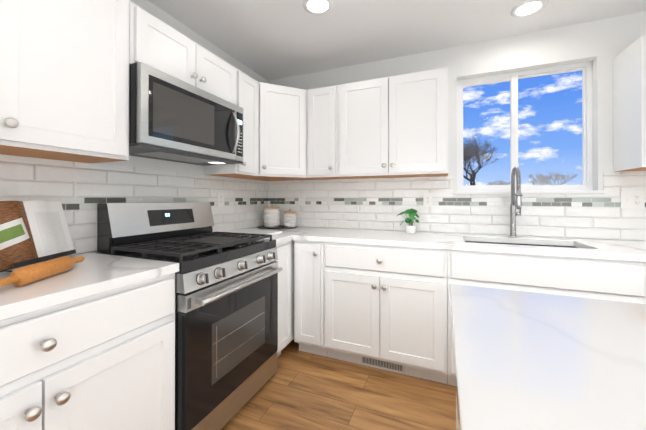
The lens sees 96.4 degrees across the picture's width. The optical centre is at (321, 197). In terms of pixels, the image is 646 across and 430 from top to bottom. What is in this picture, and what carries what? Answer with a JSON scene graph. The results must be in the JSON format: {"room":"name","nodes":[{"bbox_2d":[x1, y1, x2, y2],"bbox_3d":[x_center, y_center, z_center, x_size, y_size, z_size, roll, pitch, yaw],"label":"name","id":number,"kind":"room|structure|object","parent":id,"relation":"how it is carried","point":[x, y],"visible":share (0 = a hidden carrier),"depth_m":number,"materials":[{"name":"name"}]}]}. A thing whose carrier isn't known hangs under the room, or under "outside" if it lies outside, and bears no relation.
{"room":"kitchen","nodes":[
{"label":"kitchen","id":0,"kind":"room"},
{"bbox_2d":[68,0,267,255],"bbox_3d":[-1.446,-0.015,1.078,0.140,2.420,4.540,0,0,23],"label":"wall","id":1,"kind":"structure","parent":0,"point":[175,24],"depth_m":1.98,"materials":[{"name":"white paint"}]},
{"bbox_2d":[0,197,267,209],"bbox_3d":[-1.060,0.033,1.805,0.008,0.062,2.620,0,0,23],"label":"backsplash","id":2,"kind":"structure","parent":1,"relation":"attached to","point":[76,203],"depth_m":1.60,"materials":[{"name":"white tile"}]},
{"bbox_2d":[218,193,223,206],"bbox_3d":[-0.818,0.019,2.360,0.008,0.114,0.070,0,0,23],"label":"outlet","id":3,"kind":"object","parent":2,"relation":"attached to","point":[220,199],"visible":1,"depth_m":2.35,"materials":[{"name":"white plastic"}]},
{"bbox_2d":[0,154,267,197],"bbox_3d":[-1.060,-0.087,1.806,0.008,0.179,2.620,0,0,23],"label":"tile backsplash","id":4,"kind":"structure","parent":1,"relation":"attached to","point":[20,176],"depth_m":1.56,"materials":[{"name":"white tile"}]},
{"bbox_2d":[63,204,267,254],"bbox_3d":[-1.060,0.174,1.804,0.008,0.220,2.620,0,0,23],"label":"tile backsplash","id":5,"kind":"structure","parent":1,"relation":"attached to","point":[82,226],"depth_m":2.29,"materials":[{"name":"white tile"}]},
{"bbox_2d":[129,62,242,165],"bbox_3d":[-0.838,-0.437,1.759,0.431,0.395,0.758,0,0,23],"label":"microwave","id":6,"kind":"object","parent":1,"relation":"attached to","point":[173,119],"visible":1,"depth_m":1.57,"materials":[{"name":"silver metal"}]},
{"bbox_2d":[224,80,293,180],"bbox_3d":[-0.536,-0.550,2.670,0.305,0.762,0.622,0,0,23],"label":"upper cabinet","id":7,"kind":"object","parent":1,"relation":"attached to","point":[243,95],"depth_m":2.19,"materials":[{"name":"white wood"}]},
{"bbox_2d":[221,339,455,429],"bbox_3d":[0.758,1.220,0.070,4.980,0.060,4.680,0,0,23],"label":"floor","id":8,"kind":"structure","parent":0,"point":[300,390],"depth_m":1.71,"materials":[{"name":"brown wood"}]},
{"bbox_2d":[0,273,174,429],"bbox_3d":[-1.081,0.757,0.944,0.631,0.876,0.914,0,0,23],"label":"base cabinet","id":9,"kind":"object","parent":8,"relation":"on","point":[104,361],"depth_m":0.95,"materials":[{"name":"white wood"}]},
{"bbox_2d":[0,252,178,320],"bbox_3d":[-1.082,0.299,0.938,0.636,0.038,0.930,0,0,23],"label":"countertop","id":10,"kind":"structure","parent":9,"relation":"on","point":[90,274],"depth_m":0.99,"materials":[{"name":"stone"}]},
{"bbox_2d":[0,201,75,271],"bbox_3d":[-1.163,0.147,1.154,0.281,0.267,0.373,0,0,23],"label":"cookbook","id":11,"kind":"object","parent":10,"relation":"on","point":[32,232],"visible":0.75,"depth_m":1.16,"materials":[{"name":"white paper"}]},
{"bbox_2d":[0,256,84,286],"bbox_3d":[-0.961,0.252,1.006,0.057,0.057,0.382,0,0,-8],"label":"rolling pin","id":12,"kind":"object","parent":10,"relation":"on","point":[25,275],"visible":0.98,"depth_m":0.96,"materials":[{"name":"brown wood"}]},
{"bbox_2d":[95,202,282,429],"bbox_3d":[-0.706,0.616,1.698,0.710,1.166,0.758,0,0,23],"label":"stove","id":13,"kind":"object","parent":8,"relation":"on","point":[226,316],"visible":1,"depth_m":1.51,"materials":[{"name":"silver metal"}]},
{"bbox_2d":[276,240,291,356],"bbox_3d":[-0.559,0.763,2.187,0.631,0.876,0.250,0,0,23],"label":"base cabinet","id":14,"kind":"object","parent":8,"relation":"on","point":[284,250],"depth_m":2.09,"materials":[{"name":"white wood"}]},
{"bbox_2d":[264,230,291,244],"bbox_3d":[-0.561,0.306,2.176,0.639,0.038,0.224,0,0,23],"label":"countertop","id":15,"kind":"structure","parent":14,"relation":"on","point":[280,238],"depth_m":2.09,"materials":[{"name":"stone"}]},
{"bbox_2d":[225,229,281,236],"bbox_3d":[-0.554,0.277,2.245,0.400,0.018,0.295,0,0,23],"label":"board","id":16,"kind":"object","parent":15,"relation":"on","point":[270,232],"visible":0.56,"depth_m":2.27,"materials":[{"name":"stone"}]},
{"bbox_2d":[247,226,645,261],"bbox_3d":[1.095,0.305,1.972,3.848,0.038,0.639,0,0,23],"label":"countertop","id":17,"kind":"structure","parent":14,"relation":"on","point":[601,249],"depth_m":1.91,"materials":[{"name":"stone"}]},
{"bbox_2d":[257,225,296,228],"bbox_3d":[-0.418,0.284,2.738,0.353,0.010,0.291,0,0,23],"label":"tray","id":18,"kind":"object","parent":17,"relation":"on","point":[279,227],"visible":0.85,"depth_m":2.70,"materials":[{"name":"black metal"}]},
{"bbox_2d":[263,204,279,227],"bbox_3d":[-0.469,0.175,2.744,0.156,0.215,0.156,0,0,23],"label":"canister","id":19,"kind":"object","parent":18,"relation":"on","point":[271,217],"visible":1,"depth_m":2.68,"materials":[{"name":"white ceramic"}]},
{"bbox_2d":[284,209,295,226],"bbox_3d":[-0.297,0.198,2.742,0.120,0.168,0.120,0,0,23],"label":"canister","id":20,"kind":"object","parent":18,"relation":"on","point":[289,218],"visible":1,"depth_m":2.69,"materials":[{"name":"white ceramic"}]},
{"bbox_2d":[397,208,418,233],"bbox_3d":[0.696,0.188,2.328,0.176,0.197,0.149,0,0,23],"label":"plant","id":21,"kind":"object","parent":17,"relation":"on","point":[410,229],"visible":1,"depth_m":2.29,"materials":[{"name":"green plant"}]},
{"bbox_2d":[508,167,521,236],"bbox_3d":[1.367,0.036,2.015,0.079,0.498,0.219,0,0,23],"label":"faucet","id":22,"kind":"object","parent":17,"relation":"on","point":[514,206],"visible":1,"depth_m":2.08,"materials":[{"name":"silver metal"}]},
{"bbox_2d":[465,241,576,247],"bbox_3d":[1.288,0.435,1.865,0.708,0.223,0.385,0,0,23],"label":"undermount sink","id":23,"kind":"object","parent":17,"relation":"in","point":[522,244],"visible":0.06,"depth_m":2.01,"materials":[{"name":"silver metal"}]},
{"bbox_2d":[292,240,323,355],"bbox_3d":[0.019,0.764,2.425,0.242,0.876,0.631,0,0,23],"label":"base cabinet","id":24,"kind":"object","parent":8,"relation":"on","point":[307,256],"depth_m":2.14,"materials":[{"name":"white wood"}]},
{"bbox_2d":[324,242,451,384],"bbox_3d":[0.513,0.763,2.218,0.829,0.876,0.631,0,0,23],"label":"base cabinet","id":25,"kind":"object","parent":8,"relation":"on","point":[387,308],"depth_m":1.91,"materials":[{"name":"white wood"}]},
{"bbox_2d":[449,284,645,429],"bbox_3d":[1.166,0.731,0.076,2.050,0.918,0.982,0,0,23],"label":"kitchen island","id":26,"kind":"object","parent":8,"relation":"on","point":[523,360],"visible":1,"depth_m":0.49,"materials":[{"name":"white stone"}]},
{"bbox_2d":[148,0,645,80],"bbox_3d":[0.758,-1.270,0.083,4.980,0.080,4.680,0,0,23],"label":"ceiling","id":27,"kind":"structure","parent":0,"point":[268,40],"depth_m":2.05,"materials":[{"name":"white paint"}]},
{"bbox_2d":[303,0,332,14],"bbox_3d":[-0.021,-1.215,1.831,0.190,0.010,0.190,0,0,23],"label":"recessed light","id":28,"kind":"object","parent":27,"relation":"in","point":[318,7],"visible":1,"depth_m":1.84,"materials":[{"name":"white"}]},
{"bbox_2d":[511,0,546,17],"bbox_3d":[1.334,-1.215,1.861,0.190,0.010,0.190,0,0,23],"label":"recessed light","id":29,"kind":"object","parent":27,"relation":"in","point":[526,8],"visible":1,"depth_m":1.86,"materials":[{"name":"white"}]},
{"bbox_2d":[268,11,645,240],"bbox_3d":[1.637,-0.009,2.170,4.700,2.420,0.140,0,0,23],"label":"wall","id":30,"kind":"structure","parent":0,"point":[601,44],"depth_m":2.14,"materials":[{"name":"white paint"}]},
{"bbox_2d":[256,81,323,179],"bbox_3d":[-0.261,-0.550,2.554,0.291,0.762,0.622,0,0,23],"label":"upper cabinet","id":31,"kind":"object","parent":30,"relation":"attached to","point":[289,120],"depth_m":2.43,"materials":[{"name":"white wood"}]},
{"bbox_2d":[268,176,452,197],"bbox_3d":[0.257,-0.083,2.669,1.752,0.179,0.008,0,0,23],"label":"tile backsplash","id":32,"kind":"structure","parent":30,"relation":"attached to","point":[418,187],"depth_m":2.60,"materials":[{"name":"white tile"}]},
{"bbox_2d":[268,204,645,240],"bbox_3d":[1.243,0.176,2.254,3.892,0.220,0.008,0,0,23],"label":"tile backsplash","id":33,"kind":"structure","parent":30,"relation":"attached to","point":[616,223],"depth_m":2.24,"materials":[{"name":"white tile"}]},
{"bbox_2d":[268,198,645,206],"bbox_3d":[1.243,0.035,2.254,3.892,0.062,0.008,0,0,23],"label":"tile backsplash","id":34,"kind":"structure","parent":30,"relation":"attached to","point":[592,202],"depth_m":2.29,"materials":[{"name":"tile"}]},
{"bbox_2d":[298,194,304,204],"bbox_3d":[-0.193,0.021,2.848,0.070,0.114,0.008,0,0,23],"label":"electrical outlet","id":35,"kind":"object","parent":34,"relation":"attached to","point":[301,199],"visible":1,"depth_m":2.85,"materials":[{"name":"white plastic"}]},
{"bbox_2d":[423,193,431,205],"bbox_3d":[0.884,0.019,2.396,0.070,0.114,0.008,0,0,23],"label":"electrical outlet","id":36,"kind":"object","parent":34,"relation":"attached to","point":[427,199],"visible":1,"depth_m":2.39,"materials":[{"name":"white plastic"}]},
{"bbox_2d":[621,191,644,208],"bbox_3d":[2.051,0.017,1.904,0.116,0.114,0.012,0,0,23],"label":"outlet","id":37,"kind":"object","parent":34,"relation":"attached to","point":[632,199],"visible":1,"depth_m":1.90,"materials":[{"name":"white plastic"}]},
{"bbox_2d":[457,61,592,191],"bbox_3d":[1.530,-0.507,2.241,0.878,0.924,0.066,0,0,23],"label":"window","id":38,"kind":"structure","parent":30,"relation":"in","point":[586,132],"depth_m":2.22,"materials":[{"name":"white plastic"}]},
{"bbox_2d":[453,194,603,197],"bbox_3d":[1.493,-0.010,2.150,0.930,0.028,0.008,0,0,23],"label":"tile backsplash","id":39,"kind":"structure","parent":30,"relation":"attached to","point":[529,196],"depth_m":2.12,"materials":[{"name":"white tile"}]},
{"bbox_2d":[453,190,604,193],"bbox_3d":[1.503,-0.035,2.174,0.928,0.020,0.105,0,0,23],"label":"window sill","id":40,"kind":"structure","parent":30,"relation":"attached to","point":[542,192],"depth_m":2.09,"materials":[{"name":"white wood"}]},
{"bbox_2d":[603,171,645,197],"bbox_3d":[2.480,-0.088,1.736,1.210,0.179,0.008,0,0,23],"label":"tile backsplash","id":41,"kind":"structure","parent":30,"relation":"attached to","point":[615,184],"depth_m":1.93,"materials":[{"name":"white tile"}]},
{"bbox_2d":[447,250,645,385],"bbox_3d":[1.308,0.761,1.864,0.912,0.876,0.668,0,0,23],"label":"base cabinet","id":42,"kind":"object","parent":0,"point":[623,281],"depth_m":1.58,"materials":[{"name":"white wood"}]},
{"label":"outside","id":43,"kind":"structure","parent":0,"visible":0},
{"bbox_2d":[463,70,582,185],"bbox_3d":[29.588,-18.529,55.526,105.000,50.000,0.001,0,0,23],"label":"sky","id":44,"kind":"structure","parent":43,"point":[488,120],"depth_m":52.04,"materials":[{"name":"blue"}]},
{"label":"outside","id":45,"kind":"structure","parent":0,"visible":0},
{"bbox_2d":[521,185,559,185],"bbox_3d":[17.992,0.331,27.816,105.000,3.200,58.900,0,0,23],"label":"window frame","id":46,"kind":"structure","parent":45,"point":[540,185],"depth_m":26.38,"materials":[{"name":"white"}]},
{"bbox_2d":[463,132,497,184],"bbox_3d":[14.865,-3.866,29.479,5.354,5.720,6.060,0,0,23],"label":"tree","id":47,"kind":"object","parent":46,"relation":"on","point":[467,149],"depth_m":28.67,"materials":[{"name":"brown plant"}]},
{"bbox_2d":[488,171,577,184],"bbox_3d":[28.836,-2.593,45.262,21.629,3.635,15.406,0,0,23],"label":"tree","id":48,"kind":"object","parent":46,"relation":"on","point":[543,177],"depth_m":46.99,"materials":[{"name":"grey plant"}]}
]}

